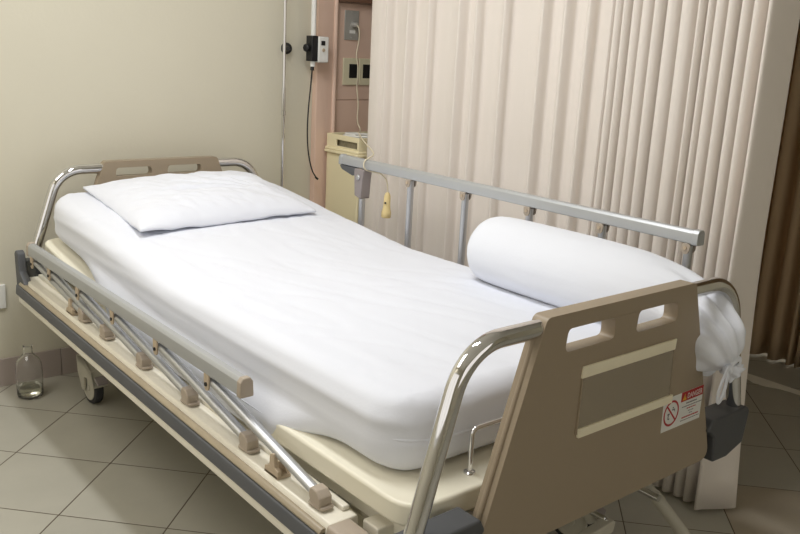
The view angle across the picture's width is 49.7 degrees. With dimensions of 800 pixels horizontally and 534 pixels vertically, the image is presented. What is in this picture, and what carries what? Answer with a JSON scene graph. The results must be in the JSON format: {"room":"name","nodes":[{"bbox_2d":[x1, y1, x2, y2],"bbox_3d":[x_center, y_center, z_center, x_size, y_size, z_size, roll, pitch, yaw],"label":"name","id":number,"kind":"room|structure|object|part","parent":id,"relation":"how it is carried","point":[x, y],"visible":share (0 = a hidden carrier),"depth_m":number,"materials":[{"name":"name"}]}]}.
{"room":"hospital room","nodes":[
{"label":"hospital room","id":0,"kind":"room"},
{"bbox_2d":[0,0,312,358],"bbox_3d":[-0.939,-0.970,3.514,5.450,2.750,0.100,-9,19,-39],"label":"wall","id":1,"kind":"structure","parent":0,"point":[82,81],"depth_m":3.42,"materials":[{"name":"beige paint"}]},
{"bbox_2d":[0,284,6,308],"bbox_3d":[-1.540,0.117,3.248,0.108,0.094,0.013,-9,19,-39],"label":"wall switch","id":2,"kind":"object","parent":1,"relation":"attached to","point":[2,286],"visible":1,"depth_m":3.27,"materials":[{"name":"white plastic"}]},
{"bbox_2d":[0,347,77,386],"bbox_3d":[-1.724,0.437,3.187,3.290,0.112,0.012,-9,19,-39],"label":"baseboard","id":3,"kind":"structure","parent":1,"relation":"attached to","point":[61,361],"depth_m":3.45,"materials":[{"name":"tile"}]},
{"bbox_2d":[310,0,371,207],"bbox_3d":[0.050,-1.102,4.224,1.105,2.750,0.050,-9,19,-39],"label":"panel","id":4,"kind":"object","parent":1,"relation":"attached to","point":[334,104],"visible":0.12,"depth_m":4.01,"materials":[{"name":"pink tile"}]},
{"bbox_2d":[303,0,328,179],"bbox_3d":[-0.355,-1.375,3.727,0.114,2.016,0.057,-9,19,-39],"label":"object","id":5,"kind":"object","parent":4,"relation":"attached to","point":[316,48],"visible":1,"depth_m":3.82,"materials":[{"name":"plastic"}]},
{"bbox_3d":[-0.409,-0.966,3.806,0.035,0.036,0.026,14,18,37],"label":"knob","id":6,"kind":"part","parent":5,"relation":"part of","materials":[{"name":"black plastic"}]},
{"bbox_2d":[342,58,358,84],"bbox_3d":[-0.232,-0.915,4.043,0.088,0.124,0.010,-9,19,-39],"label":"power socket","id":7,"kind":"object","parent":4,"relation":"attached to","point":[349,72],"visible":0.85,"depth_m":4.04,"materials":[{"name":"beige plastic"}]},
{"bbox_2d":[344,10,358,39],"bbox_3d":[-0.213,-1.114,3.980,0.080,0.132,0.038,-9,19,-39],"label":"socket","id":8,"kind":"object","parent":4,"relation":"attached to","point":[351,21],"visible":0.99,"depth_m":3.98,"materials":[{"name":"silver metal"}]},
{"bbox_2d":[356,25,390,217],"bbox_3d":[-0.153,-0.650,3.622,0.108,0.723,0.919,0,15,-11],"label":"bell","id":9,"kind":"object","parent":8,"relation":"hanging from","point":[386,211],"visible":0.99,"depth_m":3.29,"materials":[{"name":"yellow plastic"}]},
{"bbox_2d":[381,192,390,217],"bbox_3d":[-0.051,-0.236,3.288,0.037,0.099,0.037,-9,19,-39],"label":"pendant","id":10,"kind":"object","parent":9,"relation":"attached to","point":[386,211],"depth_m":3.28,"materials":[{"name":"yellow plastic"}]},
{"bbox_2d":[358,58,369,84],"bbox_3d":[-0.160,-0.926,4.102,0.088,0.124,0.010,-9,19,-39],"label":"power socket","id":11,"kind":"object","parent":4,"relation":"attached to","point":[364,64],"visible":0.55,"depth_m":4.09,"materials":[{"name":"beige plastic"}]},
{"bbox_2d":[0,353,799,533],"bbox_3d":[0.790,1.028,1.774,5.450,0.080,5.760,-9,19,-39],"label":"floor","id":12,"kind":"structure","parent":0,"point":[70,464],"depth_m":2.75,"materials":[{"name":"tile"}]},
{"bbox_2d":[15,344,43,399],"bbox_3d":[-1.395,0.390,3.247,0.096,0.203,0.096,-9,19,-39],"label":"glass bottle","id":13,"kind":"object","parent":12,"relation":"on","point":[28,367],"visible":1,"depth_m":3.22,"materials":[{"name":"clear glass"}]},
{"bbox_2d":[280,0,291,187],"bbox_3d":[-0.514,-0.789,3.801,0.100,2.300,0.124,-1,15,-16],"label":"pole","id":14,"kind":"object","parent":12,"relation":"on","point":[286,48],"visible":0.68,"depth_m":3.80,"materials":[{"name":"silver metal"}]},
{"bbox_2d":[324,131,367,223],"bbox_3d":[-0.101,-0.165,4.172,0.494,0.948,0.259,-9,19,-39],"label":"base cabinet","id":15,"kind":"object","parent":12,"relation":"on","point":[341,199],"visible":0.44,"depth_m":3.96,"materials":[{"name":"beige plastic"}]},
{"bbox_2d":[337,140,356,148],"bbox_3d":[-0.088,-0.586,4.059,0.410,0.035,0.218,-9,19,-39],"label":"handle","id":16,"kind":"object","parent":15,"relation":"in","point":[347,144],"visible":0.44,"depth_m":3.92,"materials":[{"name":"brown plastic"}]},
{"bbox_2d":[327,131,367,151],"bbox_3d":[-0.080,-0.594,4.064,0.470,0.062,0.248,-9,19,-39],"label":"tray","id":17,"kind":"object","parent":15,"relation":"on","point":[332,137],"depth_m":3.92,"materials":[{"name":"beige plastic"}]},
{"bbox_2d":[343,132,367,137],"bbox_3d":[-0.181,-0.604,3.977,0.156,0.028,0.191,-9,19,-39],"label":"tube","id":18,"kind":"object","parent":15,"relation":"on","point":[350,134],"visible":0.49,"depth_m":3.94,"materials":[{"name":"white plastic"}]},
{"bbox_2d":[14,154,748,533],"bbox_3d":[-0.264,0.211,2.713,1.192,0.929,2.272,-9,19,-39],"label":"hospital bed","id":19,"kind":"object","parent":12,"relation":"on","point":[588,424],"visible":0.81,"depth_m":1.90,"materials":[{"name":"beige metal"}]},
{"bbox_3d":[-1.139,0.065,2.886,0.027,0.087,0.468,-9,19,-39],"label":"post","id":20,"kind":"part","parent":19,"relation":"part of","materials":[{"name":"metal"}]},
{"bbox_3d":[-0.686,0.000,3.191,1.006,0.163,0.740,-9,19,-39],"label":"backrest panel","id":21,"kind":"part","parent":19,"relation":"part of","materials":[{"name":"beige plastic"}]},
{"bbox_3d":[-1.025,0.107,2.753,0.027,0.091,0.468,-9,19,-39],"label":"post","id":22,"kind":"part","parent":19,"relation":"part of","materials":[{"name":"metal"}]},
{"bbox_3d":[-0.856,0.169,2.558,0.027,0.096,0.468,-9,19,-39],"label":"post","id":23,"kind":"part","parent":19,"relation":"part of","materials":[{"name":"metal"}]},
{"bbox_3d":[-0.829,0.103,2.508,0.032,0.042,1.491,-9,19,-39],"label":"rail","id":24,"kind":"part","parent":19,"relation":"part of","materials":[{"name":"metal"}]},
{"bbox_3d":[-0.955,-0.202,3.493,0.800,0.476,0.036,-9,19,-39],"label":"headboard","id":25,"kind":"part","parent":19,"relation":"part of","materials":[{"name":"beige plastic"}]},
{"bbox_3d":[-0.678,0.234,2.352,0.027,0.103,0.469,-9,19,-39],"label":"post","id":26,"kind":"part","parent":19,"relation":"part of","materials":[{"name":"metal"}]},
{"bbox_3d":[-0.733,0.312,2.440,0.089,0.147,1.930,-9,19,-39],"label":"frame","id":27,"kind":"part","parent":19,"relation":"part of","materials":[{"name":"beige metal"}]},
{"bbox_3d":[-0.490,0.303,2.134,0.027,0.109,0.469,-9,19,-39],"label":"post","id":28,"kind":"part","parent":19,"relation":"part of","materials":[{"name":"metal"}]},
{"bbox_3d":[-0.307,0.371,1.921,0.027,0.115,0.469,-9,19,-39],"label":"post","id":29,"kind":"part","parent":19,"relation":"part of","materials":[{"name":"metal"}]},
{"bbox_3d":[-0.276,0.261,2.737,1.000,0.070,2.080,-9,19,-39],"label":"cross frame","id":30,"kind":"part","parent":19,"relation":"part of","materials":[{"name":"beige metal"}]},
{"bbox_2d":[54,182,600,469],"bbox_3d":[-0.280,0.049,2.702,1.024,0.316,2.028,-9,19,-39],"label":"mattress","id":31,"kind":"object","parent":19,"relation":"on","point":[351,334],"visible":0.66,"depth_m":2.26,"materials":[{"name":"white fabric"}]},
{"bbox_2d":[83,170,315,231],"bbox_3d":[-0.718,-0.266,3.176,0.770,0.118,0.575,-9,19,-39],"label":"pillow","id":32,"kind":"object","parent":31,"relation":"on","point":[169,201],"visible":1,"depth_m":3.05,"materials":[{"name":"white fabric"}]},
{"bbox_2d":[467,216,745,403],"bbox_3d":[0.544,0.068,2.338,0.257,0.283,0.898,-9,19,-39],"label":"rolled blanket","id":33,"kind":"object","parent":31,"relation":"on","point":[555,266],"visible":0.8,"depth_m":2.26,"materials":[{"name":"white fabric"}]},
{"bbox_3d":[-0.193,-0.380,3.387,0.032,0.032,0.101,-9,19,-39],"label":"release lever","id":34,"kind":"part","parent":19,"relation":"part of","materials":[{"name":"grey plastic"}]},
{"bbox_3d":[-0.115,0.509,2.084,0.030,0.160,0.138,-9,19,-39],"label":"lift arm","id":35,"kind":"part","parent":19,"relation":"part of","materials":[{"name":"beige metal"}]},
{"bbox_3d":[-0.151,-0.182,3.373,0.027,0.396,0.022,-9,19,-39],"label":"post","id":36,"kind":"part","parent":19,"relation":"part of","materials":[{"name":"metal"}]},
{"bbox_3d":[-0.018,0.285,2.425,1.006,0.075,1.330,-9,19,-39],"label":"deck panel","id":37,"kind":"part","parent":19,"relation":"part of","materials":[{"name":"beige plastic"}]},
{"bbox_3d":[0.030,-0.116,3.164,0.027,0.402,0.022,-9,19,-39],"label":"post","id":38,"kind":"part","parent":19,"relation":"part of","materials":[{"name":"metal"}]},
{"bbox_2d":[395,507,483,533],"bbox_3d":[0.066,0.535,1.601,0.188,0.122,0.065,-9,19,-39],"label":"bumper cover","id":39,"kind":"object","parent":19,"relation":"attached to","point":[456,520],"depth_m":1.61,"materials":[{"name":"grey plastic"}]},
{"bbox_3d":[0.211,-0.050,2.954,0.027,0.408,0.022,-9,19,-39],"label":"post","id":40,"kind":"part","parent":19,"relation":"part of","materials":[{"name":"metal"}]},
{"bbox_3d":[0.277,-0.252,2.836,0.032,0.036,1.561,-9,19,-39],"label":"rail","id":41,"kind":"part","parent":19,"relation":"part of","materials":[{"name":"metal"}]},
{"bbox_3d":[0.395,0.018,2.740,0.027,0.415,0.022,-9,19,-39],"label":"post","id":42,"kind":"part","parent":19,"relation":"part of","materials":[{"name":"metal"}]},
{"bbox_3d":[0.454,0.291,1.855,0.802,0.476,0.036,-9,19,-39],"label":"footboard","id":43,"kind":"part","parent":19,"relation":"part of","materials":[{"name":"beige plastic"}]},
{"bbox_3d":[0.573,0.083,2.534,0.027,0.421,0.022,-9,19,-39],"label":"post","id":44,"kind":"part","parent":19,"relation":"part of","materials":[{"name":"metal"}]},
{"bbox_3d":[0.751,0.149,2.328,0.027,0.427,0.022,-9,19,-39],"label":"post","id":45,"kind":"part","parent":19,"relation":"part of","materials":[{"name":"metal"}]},
{"bbox_2d":[704,399,748,461],"bbox_3d":[0.807,0.418,2.204,0.188,0.122,0.065,-9,19,-39],"label":"bumper cover","id":46,"kind":"object","parent":19,"relation":"attached to","point":[724,422],"depth_m":2.17,"materials":[{"name":"grey plastic"}]},
{"bbox_2d":[747,373,799,394],"bbox_3d":[1.776,0.569,3.594,0.096,0.001,4.000,-9,19,-39],"label":"trim","id":47,"kind":"structure","parent":12,"relation":"on","point":[754,379],"depth_m":3.78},
{"bbox_3d":[0.931,-1.709,1.071,5.450,0.080,5.760,-9,19,-39],"label":"ceiling","id":48,"kind":"structure","parent":0,"visible":0},
{"bbox_2d":[750,20,799,367],"bbox_3d":[1.929,-0.785,3.646,0.098,2.588,2.516,-9,19,-39],"label":"window curtain","id":49,"kind":"object","parent":48,"relation":"hanging from","point":[776,322],"visible":0.16,"depth_m":3.98,"materials":[{"name":"brown fabric"}]},
{"bbox_3d":[1.462,-1.705,1.624,0.040,0.150,5.300,-9,19,-39],"label":"track","id":50,"kind":"object","parent":48,"relation":"attached to","visible":0},
{"bbox_2d":[364,0,799,509],"bbox_3d":[0.456,-0.698,3.018,0.128,2.591,1.880,-9,19,-40],"label":"privacy curtain","id":51,"kind":"object","parent":50,"relation":"hanging from","point":[672,112],"visible":0.51,"depth_m":2.81,"materials":[{"name":"beige fabric"}]}
]}

